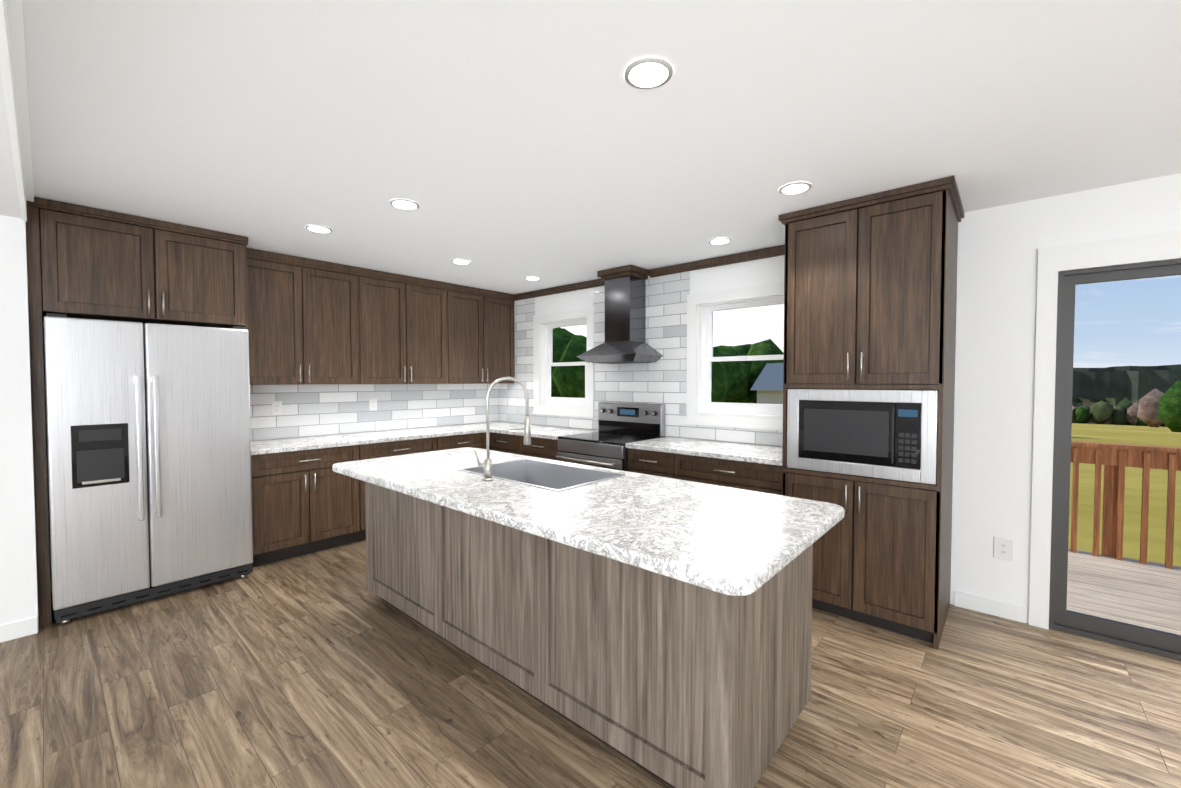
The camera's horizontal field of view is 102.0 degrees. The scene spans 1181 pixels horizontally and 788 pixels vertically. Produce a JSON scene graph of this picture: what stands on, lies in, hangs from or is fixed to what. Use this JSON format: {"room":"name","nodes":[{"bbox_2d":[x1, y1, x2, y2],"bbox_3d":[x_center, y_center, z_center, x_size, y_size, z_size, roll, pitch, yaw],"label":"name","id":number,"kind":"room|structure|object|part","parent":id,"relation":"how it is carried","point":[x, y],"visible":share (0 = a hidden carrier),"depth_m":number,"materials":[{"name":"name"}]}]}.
{"room":"kitchen","nodes":[
{"label":"kitchen","id":0,"kind":"room"},
{"bbox_2d":[0,215,475,631],"bbox_3d":[-3.858,0.121,2.550,0.890,2.480,9.150,1,2,41],"label":"wall","id":1,"kind":"structure","parent":0,"point":[18,578],"depth_m":2.65,"materials":[{"name":"white paint"}]},
{"bbox_2d":[0,616,37,642],"bbox_3d":[-4.836,1.363,0.779,0.013,0.095,5.148,1,2,41],"label":"baseboard","id":2,"kind":"structure","parent":1,"relation":"attached to","point":[29,626],"depth_m":2.66,"materials":[{"name":"white wood"}]},
{"bbox_2d":[271,401,281,414],"bbox_3d":[-2.771,0.125,4.224,0.008,0.124,0.080,1,2,41],"label":"electrical outlet plate","id":3,"kind":"object","parent":1,"relation":"attached to","point":[276,405],"depth_m":4.22,"materials":[{"name":"white plastic"}]},
{"bbox_2d":[246,253,369,384],"bbox_3d":[-2.553,-0.598,4.217,0.320,1.023,1.000,1,2,41],"label":"upper cabinet","id":4,"kind":"object","parent":1,"relation":"attached to","point":[311,321],"depth_m":4.10,"materials":[{"name":"brown wood"}]},
{"bbox_2d":[369,398,376,410],"bbox_3d":[-2.211,0.108,4.863,0.008,0.124,0.080,1,2,41],"label":"electrical outlet plate","id":5,"kind":"object","parent":1,"relation":"attached to","point":[372,402],"depth_m":4.86,"materials":[{"name":"white plastic"}]},
{"bbox_2d":[250,384,497,440],"bbox_3d":[-2.085,0.136,5.018,0.005,0.484,2.790,1,2,41],"label":"tile backsplash","id":6,"kind":"structure","parent":1,"relation":"attached to","point":[309,410],"depth_m":4.78,"materials":[{"name":"white tile"}]},
{"bbox_2d":[370,273,453,383],"bbox_3d":[-1.963,-0.617,4.891,0.320,1.023,1.068,1,2,41],"label":"upper cabinet","id":7,"kind":"object","parent":1,"relation":"attached to","point":[412,322],"depth_m":4.82,"materials":[{"name":"brown wood"}]},
{"bbox_2d":[454,289,517,383],"bbox_3d":[-1.373,-0.635,5.565,0.320,1.023,1.000,1,2,41],"label":"upper cabinet","id":8,"kind":"object","parent":1,"relation":"attached to","point":[484,328],"depth_m":5.48,"materials":[{"name":"brown wood"}]},
{"bbox_3d":[0.368,-1.138,4.673,3.405,0.071,0.025,1,2,41],"label":"crown","id":9,"kind":"part","parent":8,"relation":"part of","materials":[{"name":"brown wood"}]},
{"bbox_2d":[0,540,1180,787],"bbox_3d":[-0.744,1.489,-0.241,9.300,0.100,9.300,1,2,41],"label":"floor","id":10,"kind":"structure","parent":0,"point":[324,668],"depth_m":2.10,"materials":[{"name":"wood"}]},
{"bbox_2d":[26,197,252,627],"bbox_3d":[-3.090,0.102,3.340,0.694,2.476,1.048,1,2,41],"label":"enclosure","id":11,"kind":"object","parent":10,"relation":"on","point":[99,264],"visible":0.92,"depth_m":2.98,"materials":[{"name":"brown wood"}]},
{"bbox_2d":[44,313,252,624],"bbox_3d":[-3.025,0.432,3.313,0.809,1.818,0.970,1,2,41],"label":"refrigerator","id":12,"kind":"object","parent":10,"relation":"on","point":[149,455],"visible":1,"depth_m":3.02,"materials":[{"name":"silver metal"}]},
{"bbox_2d":[251,458,365,566],"bbox_3d":[-2.493,0.882,4.114,0.600,0.874,0.863,1,2,41],"label":"base cabinet","id":13,"kind":"object","parent":10,"relation":"on","point":[306,499],"depth_m":3.86,"materials":[{"name":"brown wood"}]},
{"bbox_2d":[251,422,596,473],"bbox_3d":[-1.441,0.415,4.458,1.712,0.040,2.786,1,2,41],"label":"countertop","id":14,"kind":"structure","parent":13,"relation":"on","point":[317,455],"depth_m":4.44,"materials":[{"name":"white stone"}]},
{"bbox_2d":[493,446,522,454],"bbox_3d":[-0.700,0.850,5.282,0.558,0.874,0.601,1,2,41],"label":"base cabinet","id":15,"kind":"object","parent":10,"relation":"on","point":[510,449],"depth_m":4.95,"materials":[{"name":"brown wood"}]},
{"bbox_2d":[523,442,558,459],"bbox_3d":[-0.330,0.858,4.957,0.679,0.874,0.601,1,2,41],"label":"base cabinet","id":16,"kind":"object","parent":10,"relation":"on","point":[546,450],"depth_m":4.67,"materials":[{"name":"brown wood"}]},
{"bbox_2d":[365,483,812,787],"bbox_3d":[-0.249,0.926,2.586,2.520,0.869,0.806,1,2,41],"label":"kitchen island","id":17,"kind":"object","parent":10,"relation":"on","point":[659,627],"depth_m":1.83,"materials":[{"name":"brown wood"}]},
{"bbox_2d":[332,447,844,602],"bbox_3d":[-0.283,0.503,2.490,2.700,0.107,1.024,1,2,41],"label":"island countertop","id":18,"kind":"structure","parent":17,"relation":"on","point":[732,543],"depth_m":1.87,"materials":[{"name":"white stone"}]},
{"bbox_2d":[474,376,530,480],"bbox_3d":[-0.462,0.177,2.536,0.190,0.540,0.243,1,2,41],"label":"faucet","id":19,"kind":"object","parent":18,"relation":"on","point":[486,465],"visible":1,"depth_m":2.50,"materials":[{"name":"silver metal"}]},
{"bbox_2d":[458,459,625,491],"bbox_3d":[-0.288,0.547,2.698,0.824,0.214,0.524,1,2,41],"label":"sink","id":20,"kind":"object","parent":18,"relation":"in","point":[556,477],"visible":0.33,"depth_m":2.95,"materials":[{"name":"silver metal"}]},
{"bbox_2d":[556,402,664,470],"bbox_3d":[0.170,0.703,4.424,0.760,1.215,0.727,1,2,41],"label":"range","id":21,"kind":"object","parent":10,"relation":"on","point":[620,425],"visible":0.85,"depth_m":4.41,"materials":[{"name":"silver metal"}]},
{"bbox_2d":[628,450,682,479],"bbox_3d":[0.699,0.883,4.056,0.517,0.874,0.601,1,2,41],"label":"base cabinet","id":22,"kind":"object","parent":10,"relation":"on","point":[647,462],"depth_m":3.81,"materials":[{"name":"brown wood"}]},
{"bbox_2d":[683,454,781,494],"bbox_3d":[1.141,0.894,3.670,0.909,0.874,0.601,1,2,41],"label":"base cabinet","id":23,"kind":"object","parent":10,"relation":"on","point":[751,476],"depth_m":3.38,"materials":[{"name":"brown wood"}]},
{"bbox_2d":[625,438,782,465],"bbox_3d":[0.982,0.434,3.772,1.302,0.040,0.625,1,2,41],"label":"countertop","id":24,"kind":"structure","parent":23,"relation":"on","point":[730,452],"depth_m":3.66,"materials":[{"name":"white stone"}]},
{"bbox_2d":[779,176,963,649],"bbox_3d":[1.755,0.110,3.028,0.885,2.476,0.724,1,2,41],"label":"tall cabinet","id":25,"kind":"object","parent":10,"relation":"on","point":[870,290],"visible":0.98,"depth_m":2.73,"materials":[{"name":"brown wood"}]},
{"bbox_2d":[787,389,938,484],"bbox_3d":[1.706,0.220,2.974,0.777,0.502,0.494,1,2,41],"label":"microwave","id":26,"kind":"object","parent":25,"relation":"in","point":[888,434],"visible":1,"depth_m":2.75,"materials":[{"name":"silver metal"}]},
{"bbox_2d":[23,0,1180,293],"bbox_3d":[-0.744,-1.090,-0.312,9.300,0.100,9.300,1,2,41],"label":"ceiling","id":27,"kind":"structure","parent":0,"point":[507,146],"depth_m":1.90,"materials":[{"name":"white paint"}]},
{"bbox_2d":[0,0,33,220],"bbox_3d":[-0.273,-0.959,-0.333,8.260,0.159,0.784,1,2,41],"label":"ceiling beam","id":28,"kind":"structure","parent":27,"relation":"attached to","point":[16,184],"depth_m":1.71,"materials":[{"name":"white paint"}]},
{"bbox_2d":[305,225,332,232],"bbox_3d":[-1.868,-1.134,3.292,0.163,0.007,0.163,1,2,32],"label":"recessed light","id":29,"kind":"object","parent":27,"relation":"in","point":[316,228],"depth_m":3.27,"materials":[{"name":"grey plastic"}]},
{"bbox_2d":[390,199,418,209],"bbox_3d":[-1.101,-1.122,2.832,0.163,0.007,0.163,0,2,17],"label":"recessed light","id":30,"kind":"object","parent":27,"relation":"in","point":[398,203],"depth_m":2.82,"materials":[{"name":"grey plastic"}]},
{"bbox_2d":[451,259,470,263],"bbox_3d":[-1.134,-1.159,4.190,0.163,0.007,0.163,1,2,32],"label":"recessed light","id":31,"kind":"object","parent":27,"relation":"in","point":[459,261],"depth_m":4.17,"materials":[{"name":"grey"}]},
{"bbox_2d":[525,276,540,279],"bbox_3d":[-0.591,-1.178,4.871,0.163,0.007,0.163,0,2,5],"label":"recessed light","id":32,"kind":"object","parent":27,"relation":"in","point":[529,277],"depth_m":4.86,"materials":[{"name":"grey"}]},
{"bbox_2d":[625,57,672,88],"bbox_3d":[0.198,-1.089,1.629,0.163,0.007,0.163,0,2,17],"label":"recessed light","id":33,"kind":"object","parent":27,"relation":"in","point":[647,73],"depth_m":1.62,"materials":[{"name":"white plastic"}]},
{"bbox_2d":[709,237,731,243],"bbox_3d":[0.969,-1.142,3.571,0.163,0.007,0.163,1,2,32],"label":"recessed light","id":34,"kind":"object","parent":27,"relation":"in","point":[722,240],"depth_m":3.54,"materials":[{"name":"white"}]},
{"bbox_2d":[779,182,811,194],"bbox_3d":[1.111,-1.115,2.596,0.163,0.007,0.163,1,2,35],"label":"recessed light","id":35,"kind":"object","parent":27,"relation":"in","point":[796,187],"depth_m":2.59,"materials":[{"name":"white plastic"}]},
{"bbox_2d":[507,173,1180,622],"bbox_3d":[2.327,0.106,3.114,9.150,2.480,0.150,1,2,41],"label":"wall","id":36,"kind":"structure","parent":0,"point":[997,261],"depth_m":2.88,"materials":[{"name":"white paint"}]},
{"bbox_2d":[532,307,594,417],"bbox_3d":[-0.277,-0.336,5.344,0.950,1.150,0.150,1,2,41],"label":"window","id":37,"kind":"structure","parent":36,"relation":"in","point":[544,401],"depth_m":5.43,"materials":[{"name":"white"}]},
{"bbox_2d":[577,265,662,363],"bbox_3d":[0.271,-0.731,4.500,0.700,0.875,0.430,1,2,41],"label":"range hood","id":38,"kind":"object","parent":36,"relation":"attached to","point":[625,316],"visible":0.96,"depth_m":4.44,"materials":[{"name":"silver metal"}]},
{"bbox_2d":[498,271,782,446],"bbox_3d":[0.230,-0.361,4.836,3.710,1.488,0.004,1,2,41],"label":"tile backsplash","id":39,"kind":"structure","parent":36,"relation":"attached to","point":[663,381],"depth_m":4.53,"materials":[{"name":"white tile"}]},
{"bbox_2d":[685,282,783,430],"bbox_3d":[1.284,-0.298,3.977,1.040,1.150,0.150,1,2,41],"label":"window","id":40,"kind":"structure","parent":36,"relation":"in","point":[701,407],"depth_m":4.13,"materials":[{"name":"white"}]},
{"bbox_2d":[954,591,1026,622],"bbox_3d":[2.446,1.304,2.933,0.340,0.095,0.013,1,2,41],"label":"baseboard","id":41,"kind":"structure","parent":36,"relation":"attached to","point":[1014,612],"depth_m":2.92,"materials":[{"name":"white wood"}]},
{"bbox_2d":[993,536,1012,560],"bbox_3d":[2.491,0.933,2.885,0.090,0.128,0.008,1,2,41],"label":"electrical outlet plate","id":42,"kind":"object","parent":36,"relation":"attached to","point":[1003,548],"depth_m":2.88,"materials":[{"name":"white plastic"}]},
{"bbox_2d":[1028,230,1180,660],"bbox_3d":[3.370,0.277,2.170,2.000,2.190,0.142,1,2,41],"label":"sliding glass door","id":43,"kind":"structure","parent":36,"relation":"in","point":[1054,349],"depth_m":2.72,"materials":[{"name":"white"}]},
{"label":"outside","id":44,"kind":"structure","parent":0,"visible":0},
{"bbox_2d":[1068,423,1180,566],"bbox_3d":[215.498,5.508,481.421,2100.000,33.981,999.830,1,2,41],"label":"ground","id":45,"kind":"structure","parent":44,"point":[1130,434],"depth_m":8.52,"materials":[{"name":"green plant"}]},
{"bbox_2d":[551,327,783,402],"bbox_3d":[8.513,-0.853,41.028,37.884,8.511,35.432,1,2,41],"label":"trees","id":46,"kind":"object","parent":45,"relation":"on","point":[732,381],"depth_m":29.97,"materials":[{"name":"green plant"}]},
{"bbox_2d":[750,363,782,403],"bbox_3d":[17.666,0.306,37.454,7.800,5.600,6.800,1,2,41],"label":"neighbouring house","id":47,"kind":"structure","parent":45,"relation":"on","point":[768,385],"depth_m":37.32,"materials":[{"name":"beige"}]},
{"bbox_2d":[751,364,1180,431],"bbox_3d":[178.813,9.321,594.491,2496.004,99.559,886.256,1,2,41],"label":"tree","id":48,"kind":"object","parent":45,"relation":"on","point":[1150,396],"depth_m":230.64,"materials":[{"name":"green plant"}]},
{"bbox_2d":[1066,441,1180,634],"bbox_3d":[4.568,1.077,2.627,4.800,1.245,1.970,1,2,41],"label":"deck","id":49,"kind":"object","parent":45,"relation":"on","point":[1110,582],"depth_m":3.75,"materials":[{"name":"brown wood"}]}
]}

